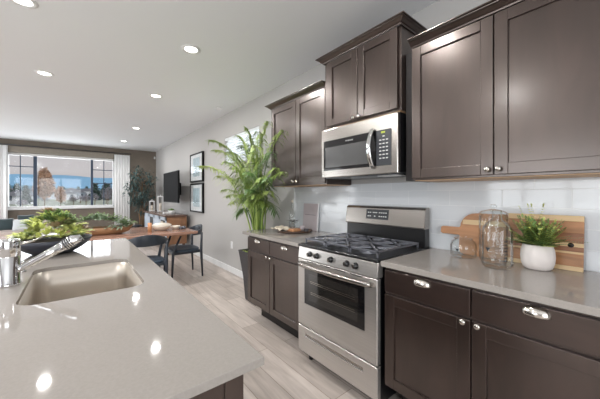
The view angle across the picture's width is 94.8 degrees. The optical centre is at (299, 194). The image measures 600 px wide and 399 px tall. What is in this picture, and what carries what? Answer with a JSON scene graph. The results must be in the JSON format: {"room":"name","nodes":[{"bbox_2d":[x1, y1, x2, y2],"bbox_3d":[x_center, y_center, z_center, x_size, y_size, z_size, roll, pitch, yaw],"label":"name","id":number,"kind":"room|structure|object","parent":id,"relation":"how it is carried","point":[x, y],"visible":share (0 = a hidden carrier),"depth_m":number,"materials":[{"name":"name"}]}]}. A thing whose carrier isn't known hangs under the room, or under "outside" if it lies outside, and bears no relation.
{"room":"kitchen","nodes":[
{"label":"kitchen","id":0,"kind":"room"},
{"bbox_2d":[21,234,91,254],"bbox_3d":[-1.641,0.335,1.837,0.416,0.098,0.416,0,0,-39],"label":"bowl","id":1,"kind":"object","parent":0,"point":[41,245],"depth_m":1.78,"materials":[{"name":"black ceramic"}]},
{"bbox_2d":[9,174,111,188],"bbox_3d":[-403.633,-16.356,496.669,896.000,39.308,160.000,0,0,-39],"label":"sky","id":2,"kind":"structure","parent":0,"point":[68,181],"depth_m":468.77,"materials":[{"name":"blue"}]},
{"bbox_2d":[0,138,155,227],"bbox_3d":[-7.155,-0.052,7.084,6.430,2.700,0.140,0,0,-39],"label":"wall","id":3,"kind":"structure","parent":0,"point":[145,160],"depth_m":8.14,"materials":[{"name":"beige paint"}]},
{"bbox_2d":[8,146,112,158],"bbox_3d":[-6.409,-1.149,7.529,2.190,0.145,0.090,0,0,-39],"label":"window valance","id":4,"kind":"object","parent":3,"relation":"attached to","point":[19,149],"visible":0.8,"depth_m":7.40,"materials":[{"name":"fabric"}]},
{"bbox_2d":[8,152,113,209],"bbox_3d":[-6.457,-0.347,7.593,2.305,1.450,0.150,0,0,-39],"label":"window","id":5,"kind":"structure","parent":3,"relation":"in","point":[34,207],"depth_m":7.43,"materials":[{"name":"white paint"}]},
{"bbox_2d":[0,143,130,154],"bbox_3d":[-6.488,-1.247,7.445,3.320,0.019,0.139,0,0,-39],"label":"curtain rod","id":6,"kind":"object","parent":3,"relation":"attached to","point":[0,143],"visible":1,"depth_m":7.41,"materials":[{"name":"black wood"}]},
{"bbox_2d":[0,145,7,218],"bbox_3d":[-7.448,0.023,6.588,0.651,2.490,0.043,0,0,-39],"label":"curtain","id":7,"kind":"object","parent":6,"relation":"hanging from","point":[3,148],"visible":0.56,"depth_m":6.76,"materials":[{"name":"white fabric"}]},
{"bbox_2d":[114,154,129,224],"bbox_3d":[-5.345,0.033,8.297,0.402,2.470,0.043,0,0,-39],"label":"curtain","id":8,"kind":"object","parent":6,"relation":"hanging from","point":[121,162],"visible":0.67,"depth_m":8.27,"materials":[{"name":"white fabric"}]},
{"bbox_2d":[0,0,438,151],"bbox_3d":[-3.283,-1.452,2.319,6.430,0.100,12.340,0,0,-39],"label":"ceiling","id":9,"kind":"structure","parent":0,"point":[106,58],"depth_m":2.79,"materials":[{"name":"paint"}]},
{"bbox_2d":[10,0,38,8],"bbox_3d":[-1.999,-1.397,1.984,0.176,0.009,0.176,0,0,-39],"label":"recessed light","id":10,"kind":"object","parent":9,"relation":"in","point":[32,4],"visible":1,"depth_m":2.02,"materials":[{"name":"white paint"}]},
{"bbox_2d":[34,70,54,76],"bbox_3d":[-2.942,-1.397,3.176,0.176,0.009,0.176,0,0,-39],"label":"recessed light","id":11,"kind":"object","parent":9,"relation":"in","point":[40,72],"visible":1,"depth_m":3.18,"materials":[{"name":"white paint"}]},
{"bbox_2d":[149,93,162,97],"bbox_3d":[-2.035,-1.397,3.900,0.176,0.009,0.176,0,0,-39],"label":"recessed light","id":12,"kind":"object","parent":9,"relation":"in","point":[152,94],"visible":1,"depth_m":3.88,"materials":[{"name":"white paint"}]},
{"bbox_2d":[181,44,200,53],"bbox_3d":[-1.048,-1.397,2.653,0.176,0.009,0.176,0,0,-39],"label":"recessed light","id":13,"kind":"object","parent":9,"relation":"in","point":[188,48],"visible":1,"depth_m":2.65,"materials":[{"name":"white paint"}]},
{"bbox_2d":[128,239,401,398],"bbox_3d":[-3.283,1.348,2.319,6.430,0.100,12.340,0,0,-39],"label":"floor","id":14,"kind":"structure","parent":0,"point":[287,372],"depth_m":2.48,"materials":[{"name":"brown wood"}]},
{"bbox_2d":[0,219,53,235],"bbox_3d":[-6.968,0.948,6.315,2.150,0.700,0.930,0,0,-39],"label":"sofa","id":15,"kind":"object","parent":14,"relation":"on","point":[3,232],"visible":0.02,"depth_m":6.26,"materials":[{"name":"beige fabric"}]},
{"bbox_2d":[0,218,13,230],"bbox_3d":[-6.702,0.670,6.270,0.117,0.268,0.280,0,0,39],"label":"throw pillow","id":16,"kind":"object","parent":15,"relation":"on","point":[5,224],"visible":0.99,"depth_m":6.26,"materials":[{"name":"teal fabric"}]},
{"bbox_2d":[12,219,28,230],"bbox_3d":[-6.299,0.676,6.220,0.260,0.248,0.109,0,0,-31],"label":"throw pillow","id":17,"kind":"object","parent":15,"relation":"on","point":[16,226],"visible":0.73,"depth_m":6.18,"materials":[{"name":"white fabric"}]},
{"bbox_2d":[0,229,44,235],"bbox_3d":[-6.517,0.910,6.481,0.880,0.165,0.620,0,0,-39],"label":"seat cushion","id":18,"kind":"object","parent":15,"relation":"on","point":[4,232],"depth_m":6.20,"materials":[{"name":"beige fabric"}]},
{"bbox_2d":[17,215,33,221],"bbox_3d":[-6.473,0.614,6.520,0.292,0.288,0.104,0,0,-39],"label":"throw pillow","id":19,"kind":"object","parent":15,"relation":"on","point":[19,217],"visible":0.38,"depth_m":6.49,"materials":[{"name":"teal fabric"}]},
{"bbox_2d":[0,225,197,240],"bbox_3d":[-2.788,0.918,3.803,2.370,0.760,1.080,0,0,-39],"label":"dining table","id":20,"kind":"object","parent":14,"relation":"on","point":[139,231],"visible":0.1,"depth_m":3.87,"materials":[{"name":"brown wood"}]},
{"bbox_2d":[57,212,136,235],"bbox_3d":[-2.720,0.382,3.707,0.437,0.310,0.990,0,0,44],"label":"trough","id":21,"kind":"object","parent":20,"relation":"on","point":[114,229],"visible":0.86,"depth_m":3.74,"materials":[{"name":"brown wood"}]},
{"bbox_2d":[148,223,151,231],"bbox_3d":[-2.199,0.472,4.037,0.056,0.130,0.056,0,0,-39],"label":"glass","id":22,"kind":"object","parent":20,"relation":"on","point":[149,224],"visible":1,"depth_m":4.02,"materials":[{"name":"orange glass"}]},
{"bbox_2d":[152,221,170,230],"bbox_3d":[-2.110,0.467,4.213,0.270,0.142,0.270,0,0,-39],"label":"serving bowl","id":23,"kind":"object","parent":20,"relation":"on","point":[162,226],"visible":1,"depth_m":4.14,"materials":[{"name":"beige ceramic"}]},
{"bbox_2d":[122,165,160,227],"bbox_3d":[-4.661,0.203,8.035,1.022,2.190,1.001,0,0,-39],"label":"ficus tree","id":24,"kind":"object","parent":14,"relation":"on","point":[136,187],"visible":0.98,"depth_m":7.98,"materials":[{"name":"green plant"}]},
{"bbox_2d":[129,235,167,273],"bbox_3d":[-2.037,0.896,3.601,0.567,0.806,0.537,0,0,-39],"label":"dining chair","id":25,"kind":"object","parent":14,"relation":"on","point":[146,240],"visible":0.44,"depth_m":3.51,"materials":[{"name":"black wood"}]},
{"bbox_2d":[143,210,187,254],"bbox_3d":[-3.460,0.867,6.969,0.460,0.862,2.450,0,0,-39],"label":"sideboard","id":26,"kind":"object","parent":14,"relation":"on","point":[153,217],"visible":0.45,"depth_m":6.15,"materials":[{"name":"brown wood"}]},
{"bbox_2d":[149,201,154,210],"bbox_3d":[-4.053,0.274,7.556,0.120,0.323,0.120,0,0,-39],"label":"lantern","id":27,"kind":"object","parent":26,"relation":"on","point":[153,205],"visible":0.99,"depth_m":7.54,"materials":[{"name":"white paint"}]},
{"bbox_2d":[157,194,162,211],"bbox_3d":[-3.708,0.209,7.321,0.124,0.453,0.124,0,0,-39],"label":"lantern","id":28,"kind":"object","parent":26,"relation":"on","point":[159,205],"visible":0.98,"depth_m":7.30,"materials":[{"name":"white paint"}]},
{"bbox_2d":[168,208,174,213],"bbox_3d":[-2.936,0.367,6.297,0.185,0.138,0.189,0,0,31],"label":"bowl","id":29,"kind":"object","parent":26,"relation":"on","point":[171,211],"visible":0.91,"depth_m":6.26,"materials":[{"name":"white ceramic"}]},
{"bbox_2d":[163,224,202,277],"bbox_3d":[-1.871,0.896,4.484,0.537,0.806,0.567,0,0,-39],"label":"dining chair","id":30,"kind":"object","parent":14,"relation":"on","point":[177,249],"visible":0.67,"depth_m":4.41,"materials":[{"name":"black wood"}]},
{"bbox_2d":[190,375,242,398],"bbox_3d":[-1.040,0.852,1.219,0.724,0.893,2.036,0,0,-39],"label":"kitchen island","id":31,"kind":"object","parent":14,"relation":"on","point":[232,389],"visible":0.02,"depth_m":0.62,"materials":[{"name":"brown wood"}]},
{"bbox_2d":[0,238,263,398],"bbox_3d":[-1.213,0.394,1.245,1.008,0.020,2.338,0,0,-39],"label":"island countertop","id":32,"kind":"structure","parent":31,"relation":"on","point":[151,339],"depth_m":0.73,"materials":[{"name":"grey stone"}]},
{"bbox_2d":[0,235,83,287],"bbox_3d":[-1.146,0.283,1.234,0.296,0.201,0.096,0,0,-30],"label":"faucet","id":33,"kind":"object","parent":32,"relation":"on","point":[11,267],"visible":1,"depth_m":1.17,"materials":[{"name":"silver metal"}]},
{"bbox_2d":[4,207,94,254],"bbox_3d":[-1.643,0.232,1.842,0.444,0.304,0.454,0,0,-25],"label":"potted plant","id":34,"kind":"object","parent":32,"relation":"on","point":[54,217],"visible":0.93,"depth_m":1.78,"materials":[{"name":"plant"}]},
{"bbox_2d":[18,262,141,304],"bbox_3d":[-1.019,0.515,1.311,0.432,0.222,0.679,0,0,-39],"label":"sink","id":35,"kind":"object","parent":32,"relation":"in","point":[61,284],"visible":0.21,"depth_m":1.53,"materials":[{"name":"metal"}]},
{"bbox_2d":[198,121,288,305],"bbox_3d":[-0.688,0.228,3.387,0.732,2.141,2.352,0,0,-33],"label":"potted palm","id":36,"kind":"object","parent":14,"relation":"on","point":[253,198],"visible":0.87,"depth_m":3.21,"materials":[{"name":"plant"}]},
{"bbox_2d":[238,248,255,305],"bbox_3d":[-0.502,0.988,3.393,0.378,0.620,0.378,0,0,-39],"label":"planter","id":37,"kind":"object","parent":14,"relation":"on","point":[243,253],"depth_m":3.36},
{"bbox_2d":[248,236,299,338],"bbox_3d":[-0.043,0.857,2.749,0.656,0.882,0.878,0,0,-39],"label":"base cabinet","id":38,"kind":"object","parent":14,"relation":"on","point":[272,265],"visible":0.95,"depth_m":2.53,"materials":[{"name":"brown wood"}]},
{"bbox_2d":[242,227,345,246],"bbox_3d":[-0.065,0.399,2.770,0.644,0.030,0.949,0,0,-39],"label":"countertop","id":39,"kind":"structure","parent":38,"relation":"on","point":[268,234],"depth_m":2.62,"materials":[{"name":"grey stone"}]},
{"bbox_2d":[277,228,311,233],"bbox_3d":[-0.056,0.374,2.899,0.368,0.018,0.368,0,0,-39],"label":"round tray","id":40,"kind":"object","parent":39,"relation":"on","point":[282,230],"visible":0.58,"depth_m":2.77,"materials":[{"name":"brown wood"}]},
{"bbox_2d":[271,225,288,230],"bbox_3d":[-0.197,0.342,2.882,0.153,0.047,0.173,0,0,-39],"label":"cloth napkin","id":41,"kind":"object","parent":40,"relation":"on","point":[281,227],"visible":0.98,"depth_m":2.84,"materials":[{"name":"beige fabric"}]},
{"bbox_2d":[289,200,294,227],"bbox_3d":[-0.085,0.214,3.030,0.068,0.318,0.068,0,0,-39],"label":"glass carafe","id":42,"kind":"object","parent":40,"relation":"on","point":[292,201],"visible":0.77,"depth_m":3.02,"materials":[{"name":"clear glass"}]},
{"bbox_2d":[285,227,300,231],"bbox_3d":[-0.074,0.360,2.865,0.100,0.030,0.140,0,0,-39],"label":"serving board","id":43,"kind":"object","parent":40,"relation":"on","point":[291,229],"visible":0.87,"depth_m":2.82,"materials":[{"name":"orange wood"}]},
{"bbox_2d":[303,203,318,230],"bbox_3d":[0.117,0.237,3.022,0.034,0.295,0.247,0,0,-39],"label":"board","id":44,"kind":"object","parent":39,"relation":"on","point":[311,211],"visible":0.88,"depth_m":3.01,"materials":[{"name":"white paint"}]},
{"bbox_2d":[297,205,429,398],"bbox_3d":[0.443,0.695,2.080,0.709,1.207,0.738,0,0,-39],"label":"gas range","id":45,"kind":"object","parent":14,"relation":"on","point":[341,279],"visible":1,"depth_m":1.89,"materials":[{"name":"silver metal"}]},
{"bbox_2d":[299,237,424,262],"bbox_3d":[0.442,0.392,2.079,0.571,0.019,0.738,0,0,-39],"label":"cooktop","id":46,"kind":"object","parent":45,"relation":"in","point":[361,256],"depth_m":1.90,"materials":[{"name":"black metal"}]},
{"bbox_2d":[385,268,599,398],"bbox_3d":[1.015,0.857,1.447,0.656,0.882,0.925,0,0,-39],"label":"base cabinet","id":47,"kind":"object","parent":14,"relation":"on","point":[444,340],"visible":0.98,"depth_m":1.23,"materials":[{"name":"brown wood"}]},
{"bbox_2d":[381,248,599,316],"bbox_3d":[1.024,0.399,1.431,0.644,0.030,0.970,0,0,-39],"label":"countertop","id":48,"kind":"structure","parent":47,"relation":"on","point":[575,291],"depth_m":1.27,"materials":[{"name":"grey stone"}]},
{"bbox_2d":[450,236,477,258],"bbox_3d":[1.014,0.320,1.713,0.149,0.121,0.148,0,0,-39],"label":"glass jar","id":49,"kind":"object","parent":48,"relation":"on","point":[456,237],"visible":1,"depth_m":1.71,"materials":[{"name":"clear glass"}]},
{"bbox_2d":[441,213,505,259],"bbox_3d":[1.103,0.251,1.779,0.060,0.269,0.375,0,0,-39],"label":"paddle board","id":50,"kind":"object","parent":48,"relation":"on","point":[494,234],"visible":0.91,"depth_m":1.72,"materials":[{"name":"brown wood"}]},
{"bbox_2d":[478,204,508,262],"bbox_3d":[1.116,0.216,1.595,0.144,0.328,0.144,0,0,-39],"label":"apothecary jar","id":51,"kind":"object","parent":48,"relation":"on","point":[480,215],"visible":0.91,"depth_m":1.60,"materials":[{"name":"clear glass"}]},
{"bbox_2d":[481,210,513,269],"bbox_3d":[1.046,0.231,1.466,0.140,0.299,0.140,0,0,-39],"label":"glass bottle","id":52,"kind":"object","parent":48,"relation":"on","point":[493,266],"visible":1,"depth_m":1.45,"materials":[{"name":"clear glass"}]},
{"bbox_2d":[499,203,587,270],"bbox_3d":[1.226,0.212,1.412,0.360,0.343,0.204,0,0,45],"label":"potted fern","id":53,"kind":"object","parent":48,"relation":"on","point":[537,251],"visible":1,"depth_m":1.40,"materials":[{"name":"green plant"}]},
{"bbox_2d":[508,213,584,271],"bbox_3d":[1.326,0.247,1.507,0.063,0.279,0.314,0,0,-39],"label":"cutting board","id":54,"kind":"object","parent":48,"relation":"on","point":[568,257],"visible":0.66,"depth_m":1.43,"materials":[{"name":"brown wood"}]},
{"bbox_2d":[156,0,489,270],"bbox_3d":[-0.779,-0.052,4.289,0.140,2.700,12.240,0,0,-39],"label":"wall","id":55,"kind":"structure","parent":0,"point":[218,227],"depth_m":4.72,"materials":[{"name":"beige paint"}]},
{"bbox_2d":[163,170,180,202],"bbox_3d":[-2.900,-0.182,6.528,0.327,0.710,1.250,0,0,-39],"label":"television","id":56,"kind":"object","parent":55,"relation":"attached to","point":[171,180],"visible":1,"depth_m":6.32,"materials":[{"name":"black plastic"}]},
{"bbox_2d":[190,183,203,212],"bbox_3d":[-2.208,0.060,5.898,0.043,0.615,0.780,0,0,-39],"label":"picture frame","id":57,"kind":"object","parent":55,"relation":"attached to","point":[197,189],"visible":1,"depth_m":5.83,"materials":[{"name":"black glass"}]},
{"bbox_2d":[193,188,198,206],"bbox_3d":[-2.217,0.051,5.891,0.002,0.395,0.400,0,0,-39],"label":"print","id":58,"kind":"object","parent":57,"relation":"attached to","point":[195,190],"depth_m":5.90},
{"bbox_2d":[190,151,203,182],"bbox_3d":[-2.208,-0.585,5.898,0.043,0.615,0.780,0,0,-39],"label":"picture frame","id":59,"kind":"object","parent":55,"relation":"attached to","point":[197,159],"visible":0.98,"depth_m":5.86,"materials":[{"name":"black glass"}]},
{"bbox_2d":[193,157,198,176],"bbox_3d":[-2.217,-0.595,5.891,0.002,0.395,0.400,0,0,-39],"label":"print","id":60,"kind":"object","parent":59,"relation":"attached to","point":[195,159],"depth_m":5.92},
{"bbox_2d":[175,244,242,277],"bbox_3d":[-2.410,1.248,6.172,0.016,0.100,7.260,0,0,-39],"label":"baseboard","id":61,"kind":"structure","parent":55,"relation":"attached to","point":[231,269],"depth_m":4.88,"materials":[{"name":"white paint"}]},
{"bbox_2d":[225,126,258,163],"bbox_3d":[-0.909,-0.762,4.428,0.106,0.460,1.180,0,0,-39],"label":"window","id":62,"kind":"structure","parent":55,"relation":"in","point":[232,142],"depth_m":4.46,"materials":[{"name":"white glass"}]},
{"bbox_2d":[265,80,350,186],"bbox_3d":[0.047,-0.538,2.843,0.397,0.897,0.910,0,0,-39],"label":"upper cabinet","id":63,"kind":"object","parent":55,"relation":"attached to","point":[300,114],"visible":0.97,"depth_m":2.67,"materials":[{"name":"brown wood"}]},
{"bbox_2d":[315,10,427,129],"bbox_3d":[0.557,-0.863,2.195,0.424,0.605,0.824,0,0,-39],"label":"upper cabinet","id":64,"kind":"object","parent":55,"relation":"attached to","point":[368,81],"visible":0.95,"depth_m":2.00,"materials":[{"name":"brown wood"}]},
{"bbox_2d":[322,112,405,179],"bbox_3d":[0.538,-0.343,2.183,0.466,0.415,0.721,0,0,-39],"label":"microwave","id":65,"kind":"object","parent":64,"relation":"attached to","point":[373,148],"visible":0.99,"depth_m":2.00,"materials":[{"name":"silver metal"}]},
{"bbox_2d":[406,52,420,181],"bbox_3d":[0.848,-0.518,1.927,0.307,0.848,0.056,0,0,-39],"label":"filler panel","id":66,"kind":"object","parent":55,"relation":"attached to","point":[408,56],"visible":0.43,"depth_m":1.84,"materials":[{"name":"brown wood"}]},
{"bbox_2d":[294,177,599,271],"bbox_3d":[0.893,0.142,2.111,0.010,0.484,3.050,0,0,-39],"label":"backsplash","id":67,"kind":"structure","parent":55,"relation":"attached to","point":[448,203],"depth_m":1.87,"materials":[{"name":"white tile"}]},
{"bbox_2d":[407,0,599,181],"bbox_3d":[1.120,-0.538,1.522,0.397,0.897,0.910,0,0,-39],"label":"upper cabinet","id":68,"kind":"object","parent":55,"relation":"attached to","point":[502,89],"visible":1,"depth_m":1.39,"materials":[{"name":"brown wood"}]},
{"bbox_2d":[520,243,555,270],"bbox_3d":[1.238,0.320,1.439,0.142,0.128,0.142,0,0,-39],"label":"pot","id":69,"kind":"object","parent":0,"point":[534,256],"depth_m":1.39,"materials":[{"name":"white ceramic"}]},
{"label":"outside","id":70,"kind":"structure","parent":0,"visible":0},
{"bbox_2d":[9,199,111,206],"bbox_3d":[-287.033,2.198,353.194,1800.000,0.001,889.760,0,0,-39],"label":"ground","id":71,"kind":"structure","parent":70,"point":[51,202],"depth_m":71.38,"materials":[{"name":"white plant"}]},
{"bbox_2d":[12,183,22,190],"bbox_3d":[-137.108,-1.693,133.147,6.841,8.535,6.542,0,0,-39],"label":"evergreen tree","id":72,"kind":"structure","parent":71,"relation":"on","point":[16,186],"depth_m":133.10,"materials":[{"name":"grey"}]},
{"bbox_2d":[9,190,32,203],"bbox_3d":[-69.004,0.522,67.626,6.000,3.352,5.800,0,0,-39],"label":"house","id":73,"kind":"structure","parent":71,"relation":"on","point":[14,196],"depth_m":65.39,"materials":[{"name":"white"}]},
{"bbox_2d":[15,199,27,205],"bbox_3d":[-44.250,1.434,43.963,1.587,1.533,1.527,0,0,-13],"label":"bare tree","id":74,"kind":"object","parent":71,"relation":"on","point":[22,200],"visible":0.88,"depth_m":43.91,"materials":[{"name":"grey plant"}]},
{"bbox_2d":[18,185,32,203],"bbox_3d":[-63.669,-0.002,64.254,2.770,4.659,2.791,0,0,-39],"label":"evergreen tree","id":75,"kind":"object","parent":71,"relation":"on","point":[26,196],"visible":0.86,"depth_m":64.03,"materials":[{"name":"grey plant"}]},
{"bbox_2d":[32,167,55,205],"bbox_3d":[-28.570,-0.480,30.912,2.127,5.358,2.137,0,0,-39],"label":"autumn tree","id":76,"kind":"object","parent":71,"relation":"on","point":[43,177],"visible":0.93,"depth_m":30.62,"materials":[{"name":"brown plant"}]},
{"bbox_2d":[46,192,55,198],"bbox_3d":[-127.278,-0.312,141.394,7.800,5.020,6.800,0,0,-39],"label":"house","id":77,"kind":"structure","parent":71,"relation":"on","point":[53,195],"depth_m":139.35,"materials":[{"name":"white"}]},
{"bbox_2d":[10,185,101,189],"bbox_3d":[-290.111,-4.373,356.981,688.000,15.343,60.000,0,0,-39],"label":"hills","id":78,"kind":"structure","parent":71,"relation":"on","point":[11,186],"depth_m":327.65,"materials":[{"name":"grey"}]},
{"bbox_2d":[54,186,66,205],"bbox_3d":[-32.768,0.461,37.736,1.472,3.475,1.519,0,0,-39],"label":"autumn tree","id":79,"kind":"object","parent":71,"relation":"on","point":[60,194],"visible":0.99,"depth_m":37.58,"materials":[{"name":"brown plant"}]},
{"bbox_2d":[64,190,76,199],"bbox_3d":[-109.698,-0.012,129.910,7.800,4.420,6.800,0,0,-39],"label":"house","id":80,"kind":"structure","parent":71,"relation":"on","point":[69,194],"depth_m":127.97,"materials":[{"name":"white"}]},
{"bbox_2d":[69,195,77,204],"bbox_3d":[-48.235,1.137,58.700,1.534,2.127,1.529,0,0,-17],"label":"bare tree","id":81,"kind":"object","parent":71,"relation":"on","point":[73,199],"visible":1,"depth_m":58.64,"materials":[{"name":"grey plant"}]},
{"bbox_2d":[72,190,85,198],"bbox_3d":[-128.513,-0.512,159.720,7.800,5.420,6.800,0,0,-39],"label":"house","id":82,"kind":"structure","parent":71,"relation":"on","point":[78,192],"depth_m":157.79,"materials":[{"name":"grey"}]},
{"bbox_2d":[80,195,90,201],"bbox_3d":[-42.928,0.977,55.325,1.928,2.447,1.957,0,0,-39],"label":"bare tree","id":83,"kind":"object","parent":71,"relation":"on","point":[88,197],"visible":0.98,"depth_m":55.32,"materials":[{"name":"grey plant"}]},
{"bbox_2d":[81,188,90,197],"bbox_3d":[-144.173,-1.272,185.650,9.800,6.940,8.800,0,0,-39],"label":"house","id":84,"kind":"structure","parent":71,"relation":"on","point":[86,190],"depth_m":182.77,"materials":[{"name":"white"}]},
{"bbox_2d":[89,184,101,199],"bbox_3d":[-89.299,-1.209,120.371,5.864,8.362,5.722,0,0,-39],"label":"evergreen tree","id":85,"kind":"object","parent":71,"relation":"on","point":[95,187],"visible":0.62,"depth_m":119.98,"materials":[{"name":"green plant"}]},
{"bbox_2d":[98,182,111,199],"bbox_3d":[-80.840,-1.396,114.949,5.972,7.946,5.338,0,0,-39],"label":"evergreen tree","id":86,"kind":"object","parent":71,"relation":"on","point":[105,185],"visible":0.44,"depth_m":114.01,"materials":[{"name":"green plant"}]},
{"bbox_2d":[101,187,111,204],"bbox_3d":[-33.207,0.385,47.693,1.997,3.629,2.010,0,0,-39],"label":"bare tree","id":87,"kind":"object","parent":71,"relation":"on","point":[105,192],"visible":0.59,"depth_m":47.62,"materials":[{"name":"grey plant"}]},
{"bbox_2d":[106,182,111,198],"bbox_3d":[-30.446,0.032,44.812,1.867,4.334,1.838,0,0,-39],"label":"bare tree","id":88,"kind":"object","parent":71,"relation":"on","point":[110,182],"visible":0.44,"depth_m":44.67,"materials":[{"name":"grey plant"}]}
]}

